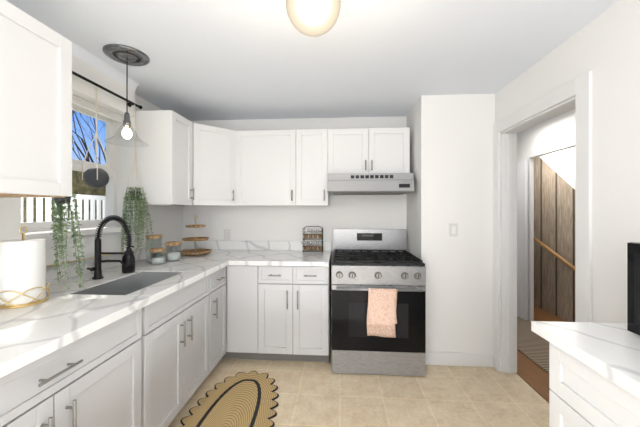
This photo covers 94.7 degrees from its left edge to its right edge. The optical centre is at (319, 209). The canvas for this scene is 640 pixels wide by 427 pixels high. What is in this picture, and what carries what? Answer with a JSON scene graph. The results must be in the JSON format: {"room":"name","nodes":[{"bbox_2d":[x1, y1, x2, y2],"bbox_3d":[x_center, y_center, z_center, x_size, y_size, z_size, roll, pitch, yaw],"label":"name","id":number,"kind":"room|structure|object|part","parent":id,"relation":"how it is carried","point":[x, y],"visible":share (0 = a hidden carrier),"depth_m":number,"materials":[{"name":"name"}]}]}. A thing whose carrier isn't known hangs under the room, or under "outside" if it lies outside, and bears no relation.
{"room":"kitchen","nodes":[
{"label":"kitchen","id":0,"kind":"room"},
{"bbox_2d":[0,0,139,266],"bbox_3d":[-1.673,-0.345,0.458,0.180,1.340,3.888,0,0,4],"label":"wall","id":1,"kind":"structure","parent":0,"point":[90,66],"depth_m":1.96,"materials":[{"name":"white paint"}]},
{"bbox_2d":[0,0,71,197],"bbox_3d":[-1.410,-0.432,0.912,0.377,0.745,1.030,0,0,4],"label":"upper cabinet","id":2,"kind":"object","parent":1,"relation":"attached to","point":[35,108],"visible":1,"depth_m":1.25,"materials":[{"name":"white paint"}]},
{"bbox_2d":[72,71,153,252],"bbox_3d":[-1.458,-0.255,1.868,0.209,1.184,1.042,0,0,4],"label":"curtain rod","id":3,"kind":"object","parent":1,"relation":"attached to","point":[95,177],"visible":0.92,"depth_m":2.23,"materials":[{"name":"black metal"}]},
{"bbox_2d":[49,188,86,289],"bbox_3d":[-1.359,0.113,1.552,0.158,0.632,0.249,0,0,4],"label":"hanging plant","id":4,"kind":"object","parent":3,"relation":"hanging from","point":[58,212],"visible":0.85,"depth_m":1.58,"materials":[{"name":"green plant"}]},
{"bbox_3d":[-1.448,-0.462,2.303,0.071,0.717,0.070,0,0,4],"label":"hanging cord","id":5,"kind":"part","parent":3,"relation":"part of","materials":[{"name":"beige plastic"}]},
{"bbox_2d":[136,110,199,205],"bbox_3d":[-1.375,-0.425,2.589,0.480,0.760,0.396,0,0,4],"label":"upper cabinet","id":6,"kind":"object","parent":1,"relation":"attached to","point":[181,160],"depth_m":2.40,"materials":[{"name":"white paint"}]},
{"bbox_2d":[23,94,182,249],"bbox_3d":[-1.790,0.175,0.948,0.120,2.380,5.090,0,0,4],"label":"wall","id":7,"kind":"structure","parent":0,"point":[167,223],"depth_m":2.93,"materials":[{"name":"white paint"}]},
{"bbox_2d":[21,94,136,238],"bbox_3d":[-1.645,-0.330,1.981,0.270,0.990,0.870,0,0,4],"label":"window","id":8,"kind":"structure","parent":7,"relation":"in","point":[120,155],"depth_m":2.36,"materials":[{"name":"white paint"}]},
{"bbox_2d":[46,240,183,283],"bbox_3d":[-1.657,0.395,1.829,0.020,0.100,3.027,0,0,4],"label":"backsplash","id":9,"kind":"structure","parent":7,"relation":"attached to","point":[51,274],"depth_m":2.09,"materials":[{"name":"white stone"}]},
{"bbox_2d":[80,272,143,295],"bbox_3d":[-1.321,0.567,1.859,0.016,0.236,0.615,0,0,4],"label":"sink","id":10,"kind":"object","parent":0,"relation":"attached to","point":[126,284],"depth_m":1.94,"materials":[{"name":"grey metal"}]},
{"bbox_2d":[144,272,175,287],"bbox_3d":[-1.137,0.567,2.146,0.321,0.236,0.017,0,0,4],"label":"sink","id":11,"kind":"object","parent":0,"relation":"attached to","point":[149,277],"depth_m":2.14,"materials":[{"name":"grey metal"}]},
{"bbox_2d":[156,288,187,323],"bbox_3d":[-0.994,0.567,1.836,0.016,0.236,0.615,0,0,4],"label":"drawer front","id":12,"kind":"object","parent":0,"relation":"attached to","point":[165,307],"depth_m":1.75,"materials":[{"name":"white wood"}]},
{"bbox_2d":[183,116,406,333],"bbox_3d":[0.004,0.175,3.317,3.380,2.380,0.120,0,0,4],"label":"wall","id":13,"kind":"structure","parent":0,"point":[265,223],"depth_m":3.27,"materials":[{"name":"white paint"}]},
{"bbox_2d":[200,124,239,205],"bbox_3d":[-1.192,-0.425,3.029,0.786,0.760,0.612,0,0,4],"label":"upper cabinet","id":14,"kind":"object","parent":13,"relation":"attached to","point":[219,147],"depth_m":2.89,"materials":[{"name":"white paint"}]},
{"bbox_2d":[224,229,229,239],"bbox_3d":[-1.048,0.275,3.323,0.072,0.115,0.008,0,0,4],"label":"electrical outlet plate","id":15,"kind":"object","parent":13,"relation":"attached to","point":[226,234],"visible":1,"depth_m":3.32,"materials":[{"name":"white plastic"}]},
{"bbox_2d":[184,240,330,251],"bbox_3d":[-0.720,0.395,3.293,1.692,0.100,0.020,0,0,4],"label":"backsplash","id":16,"kind":"structure","parent":13,"relation":"attached to","point":[285,246],"depth_m":3.28,"materials":[{"name":"white stone"}]},
{"bbox_2d":[240,129,303,205],"bbox_3d":[-0.536,-0.425,3.110,0.727,0.760,0.362,0,0,4],"label":"upper cabinet","id":17,"kind":"object","parent":13,"relation":"attached to","point":[271,161],"depth_m":2.98,"materials":[{"name":"white paint"}]},
{"bbox_2d":[304,129,335,205],"bbox_3d":[-0.071,-0.425,3.099,0.438,0.760,0.320,0,0,4],"label":"upper cabinet","id":18,"kind":"object","parent":13,"relation":"attached to","point":[319,144],"depth_m":2.94,"materials":[{"name":"white paint"}]},
{"bbox_2d":[336,127,409,172],"bbox_3d":[0.488,-0.575,3.062,0.800,0.460,0.320,0,0,4],"label":"upper cabinet","id":19,"kind":"object","parent":13,"relation":"attached to","point":[358,150],"depth_m":2.90,"materials":[{"name":"white paint"}]},
{"bbox_2d":[327,173,413,194],"bbox_3d":[0.482,-0.252,2.973,0.796,0.182,0.497,0,0,4],"label":"range hood","id":20,"kind":"object","parent":19,"relation":"attached to","point":[370,183],"visible":1,"depth_m":2.74,"materials":[{"name":"silver metal"}]},
{"bbox_2d":[7,0,618,120],"bbox_3d":[1.022,-1.065,2.061,5.580,0.100,7.690,0,0,4],"label":"ceiling","id":21,"kind":"structure","parent":0,"point":[235,59],"depth_m":1.85,"materials":[{"name":"white paint"}]},
{"bbox_2d":[102,44,149,146],"bbox_3d":[-1.262,-0.725,1.930,0.260,0.579,0.260,0,0,4],"label":"pendant lamp","id":22,"kind":"object","parent":21,"relation":"hanging from","point":[126,55],"visible":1,"depth_m":1.91,"materials":[{"name":"silver metal"}]},
{"bbox_2d":[286,0,340,36],"bbox_3d":[-0.029,-0.891,1.275,0.236,0.246,0.236,0,0,4],"label":"flush-mount light","id":23,"kind":"object","parent":21,"relation":"attached to","point":[313,18],"visible":1,"depth_m":1.22,"materials":[{"name":"white glass"}]},
{"bbox_2d":[168,305,567,426],"bbox_3d":[0.574,1.409,2.041,4.690,0.112,7.590,0,0,4],"label":"floor","id":24,"kind":"structure","parent":0,"point":[316,394],"depth_m":2.19,"materials":[{"name":"tile"}]},
{"bbox_2d":[0,304,155,426],"bbox_3d":[-1.324,0.925,1.072,0.787,0.880,1.059,0,0,4],"label":"base cabinet","id":25,"kind":"object","parent":24,"relation":"on","point":[145,344],"depth_m":1.21,"materials":[{"name":"grey wood"}]},
{"bbox_2d":[0,248,251,379],"bbox_3d":[-1.261,0.465,1.812,0.812,0.040,3.047,0,0,4],"label":"countertop","id":26,"kind":"structure","parent":25,"relation":"on","point":[28,334],"depth_m":1.35,"materials":[{"name":"white stone"}]},
{"bbox_2d":[0,226,49,308],"bbox_3d":[-1.418,0.259,1.409,0.189,0.369,0.189,0,0,4],"label":"paper towel holder","id":27,"kind":"object","parent":26,"relation":"on","point":[23,272],"visible":1,"depth_m":1.35,"materials":[{"name":"white paper"}]},
{"bbox_2d":[87,215,133,279],"bbox_3d":[-1.337,0.238,1.906,0.252,0.412,0.132,0,0,-17],"label":"faucet","id":28,"kind":"object","parent":26,"relation":"on","point":[128,253],"visible":1,"depth_m":1.90,"materials":[{"name":"black metal"}]},
{"bbox_2d":[122,246,134,272],"bbox_3d":[-1.358,0.347,2.097,0.086,0.194,0.080,0,0,4],"label":"soap dispenser","id":29,"kind":"object","parent":26,"relation":"on","point":[127,270],"visible":0.54,"depth_m":2.07,"materials":[{"name":"black plastic"}]},
{"bbox_2d":[145,234,161,262],"bbox_3d":[-1.431,0.329,2.543,0.128,0.228,0.128,0,0,4],"label":"canister","id":30,"kind":"object","parent":26,"relation":"on","point":[154,237],"visible":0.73,"depth_m":2.50,"materials":[{"name":"clear glass"}]},
{"bbox_2d":[150,247,165,264],"bbox_3d":[-1.338,0.379,2.436,0.118,0.128,0.118,0,0,4],"label":"canister","id":31,"kind":"object","parent":26,"relation":"on","point":[157,260],"visible":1,"depth_m":2.40,"materials":[{"name":"clear glass"}]},
{"bbox_2d":[165,241,181,261],"bbox_3d":[-1.288,0.362,2.593,0.128,0.164,0.128,0,0,4],"label":"canister","id":32,"kind":"object","parent":26,"relation":"on","point":[172,256],"visible":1,"depth_m":2.55,"materials":[{"name":"clear glass"}]},
{"bbox_2d":[179,215,211,254],"bbox_3d":[-1.252,0.249,2.971,0.300,0.390,0.300,0,0,4],"label":"tiered stand","id":33,"kind":"object","parent":26,"relation":"on","point":[195,251],"visible":0.98,"depth_m":2.93,"materials":[{"name":"brown wood"}]},
{"bbox_2d":[156,304,187,426],"bbox_3d":[-1.158,1.035,1.848,0.360,0.660,0.631,0,0,4],"label":"base cabinet","id":34,"kind":"object","parent":24,"relation":"on","point":[172,333],"depth_m":1.77,"materials":[{"name":"grey wood"}]},
{"bbox_2d":[188,268,223,399],"bbox_3d":[-1.233,0.925,2.414,0.787,0.880,0.489,0,0,4],"label":"base cabinet","id":35,"kind":"object","parent":24,"relation":"on","point":[205,297],"depth_m":2.21,"materials":[{"name":"grey wood"}]},
{"bbox_2d":[180,371,278,426],"bbox_3d":[-0.603,1.358,1.745,0.617,0.010,1.488,0,0,4],"label":"rug","id":36,"kind":"object","parent":24,"relation":"on","point":[241,399],"visible":0.98,"depth_m":2.05,"materials":[{"name":"beige carpet"}]},
{"bbox_2d":[224,264,263,359],"bbox_3d":[-0.645,0.925,2.913,0.359,0.880,0.768,0,0,4],"label":"base cabinet","id":37,"kind":"object","parent":24,"relation":"on","point":[243,283],"depth_m":2.60,"materials":[{"name":"grey wood"}]},
{"bbox_2d":[264,260,330,361],"bbox_3d":[-0.210,0.925,2.919,0.625,0.880,0.697,0,0,4],"label":"base cabinet","id":38,"kind":"object","parent":24,"relation":"on","point":[297,301],"depth_m":2.57,"materials":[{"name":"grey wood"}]},
{"bbox_2d":[228,248,330,267],"bbox_3d":[-0.339,0.465,2.915,0.880,0.040,0.722,0,0,4],"label":"countertop","id":39,"kind":"structure","parent":38,"relation":"on","point":[270,257],"depth_m":2.65,"materials":[{"name":"white stone"}]},
{"bbox_2d":[303,226,322,251],"bbox_3d":[-0.074,0.307,3.122,0.207,0.273,0.107,0,0,4],"label":"spice rack","id":40,"kind":"object","parent":39,"relation":"on","point":[320,247],"visible":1,"depth_m":3.11,"materials":[{"name":"black metal"}]},
{"bbox_2d":[332,229,425,375],"bbox_3d":[0.501,0.785,2.768,0.765,1.160,0.850,0,0,4],"label":"range","id":41,"kind":"object","parent":24,"relation":"on","point":[379,301],"visible":1,"depth_m":2.42,"materials":[{"name":"silver metal"}]},
{"bbox_2d":[366,288,397,337],"bbox_3d":[0.494,0.821,2.351,0.240,0.390,0.018,0,0,4],"label":"towel","id":42,"kind":"object","parent":41,"relation":"hanging from","point":[382,302],"depth_m":2.35,"materials":[{"name":"pink fabric"}]},
{"bbox_2d":[549,345,639,426],"bbox_3d":[1.117,0.925,0.719,0.562,0.880,0.753,0,0,4],"label":"base cabinet","id":43,"kind":"object","parent":24,"relation":"on","point":[594,374],"depth_m":0.96,"materials":[{"name":"white paint"}]},
{"bbox_2d":[531,321,639,400],"bbox_3d":[1.075,0.465,0.248,0.582,0.040,1.840,0,0,4],"label":"countertop","id":44,"kind":"structure","parent":43,"relation":"on","point":[610,350],"depth_m":0.97,"materials":[{"name":"white stone"}]},
{"bbox_2d":[627,242,639,334],"bbox_3d":[1.230,0.279,0.786,0.292,0.328,0.535,0,0,4],"label":"microwave","id":45,"kind":"object","parent":44,"relation":"on","point":[633,287],"visible":1,"depth_m":1.04,"materials":[{"name":"black metal"}]},
{"bbox_2d":[407,94,494,352],"bbox_3d":[1.233,0.175,2.883,0.630,2.380,0.580,0,0,4],"label":"wall","id":46,"kind":"structure","parent":0,"point":[451,152],"depth_m":2.60,"materials":[{"name":"white paint"}]},
{"bbox_2d":[449,223,457,236],"bbox_3d":[1.173,0.175,2.590,0.072,0.115,0.011,0,0,4],"label":"switch plate","id":47,"kind":"object","parent":46,"relation":"attached to","point":[453,229],"visible":1,"depth_m":2.59,"materials":[{"name":"white plastic"}]},
{"bbox_2d":[425,351,493,366],"bbox_3d":[1.167,1.308,1.910,0.630,0.115,1.370,0,0,4],"label":"baseboard","id":48,"kind":"structure","parent":46,"relation":"attached to","point":[461,359],"depth_m":2.58,"materials":[{"name":"white paint"}]},
{"bbox_2d":[517,109,574,321],"bbox_3d":[2.574,0.175,3.369,0.040,2.380,4.670,0,0,4],"label":"wall","id":49,"kind":"structure","parent":0,"point":[557,129],"depth_m":3.53,"materials":[{"name":"white paint"}]},
{"bbox_2d":[517,159,527,319],"bbox_3d":[2.495,0.366,4.004,0.159,1.970,0.780,0,0,4],"label":"door leaf","id":50,"kind":"structure","parent":49,"relation":"in","point":[522,239],"depth_m":3.66,"materials":[{"name":"white paint"}]},
{"bbox_2d":[529,137,574,157],"bbox_3d":[2.530,0.325,3.156,0.018,2.080,0.900,0,0,4],"label":"door frame","id":51,"kind":"structure","parent":49,"relation":"attached to","point":[568,143],"depth_m":3.19,"materials":[{"name":"white paint"}]},
{"bbox_2d":[534,157,574,321],"bbox_3d":[3.103,0.175,3.934,0.100,2.380,3.470,0,0,4],"label":"wall","id":52,"kind":"structure","parent":0,"point":[554,230],"depth_m":3.85,"materials":[{"name":"brown wood"}]},
{"bbox_2d":[534,238,574,271],"bbox_3d":[2.991,0.573,3.706,0.094,0.380,0.818,0,0,4],"label":"handrail","id":53,"kind":"object","parent":52,"relation":"attached to","point":[557,256],"visible":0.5,"depth_m":3.69,"materials":[{"name":"brown wood"}]},
{"bbox_2d":[539,147,574,188],"bbox_3d":[3.034,-0.475,3.753,0.010,1.080,1.300,0,0,4],"label":"wall","id":54,"kind":"structure","parent":0,"point":[561,163],"depth_m":3.65,"materials":[{"name":"white paint"}]},
{"bbox_2d":[495,0,639,322],"bbox_3d":[1.551,0.175,2.025,0.120,2.380,7.690,0,0,4],"label":"wall","id":55,"kind":"structure","parent":0,"point":[604,47],"depth_m":1.49,"materials":[{"name":"white paint"}]},
{"bbox_2d":[493,70,591,372],"bbox_3d":[1.550,0.307,2.072,0.148,2.115,0.994,0,0,4],"label":"door frame","id":56,"kind":"structure","parent":55,"relation":"attached to","point":[579,88],"depth_m":2.38,"materials":[{"name":"white paint"}]},
{"label":"outside","id":57,"kind":"structure","parent":0,"visible":0},
{"bbox_2d":[72,112,105,164],"bbox_3d":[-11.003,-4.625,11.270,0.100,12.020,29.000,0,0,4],"label":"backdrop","id":58,"kind":"structure","parent":57,"point":[101,131],"depth_m":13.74,"materials":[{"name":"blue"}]},
{"bbox_3d":[-7.165,1.525,10.509,11.860,0.280,32.000,0,0,4],"label":"ground","id":59,"kind":"structure","parent":57,"visible":0},
{"bbox_2d":[21,194,105,222],"bbox_3d":[-3.008,0.595,4.263,0.060,1.580,5.300,0,0,4],"label":"fence","id":60,"kind":"object","parent":59,"relation":"on","point":[29,206],"depth_m":3.62,"materials":[{"name":"white paint"}]},
{"bbox_2d":[23,110,105,221],"bbox_3d":[-6.212,-2.882,7.939,6.121,8.556,13.000,0,0,4],"label":"trees","id":61,"kind":"object","parent":59,"relation":"on","point":[80,186],"depth_m":5.54,"materials":[{"name":"brown plant"}]}
]}

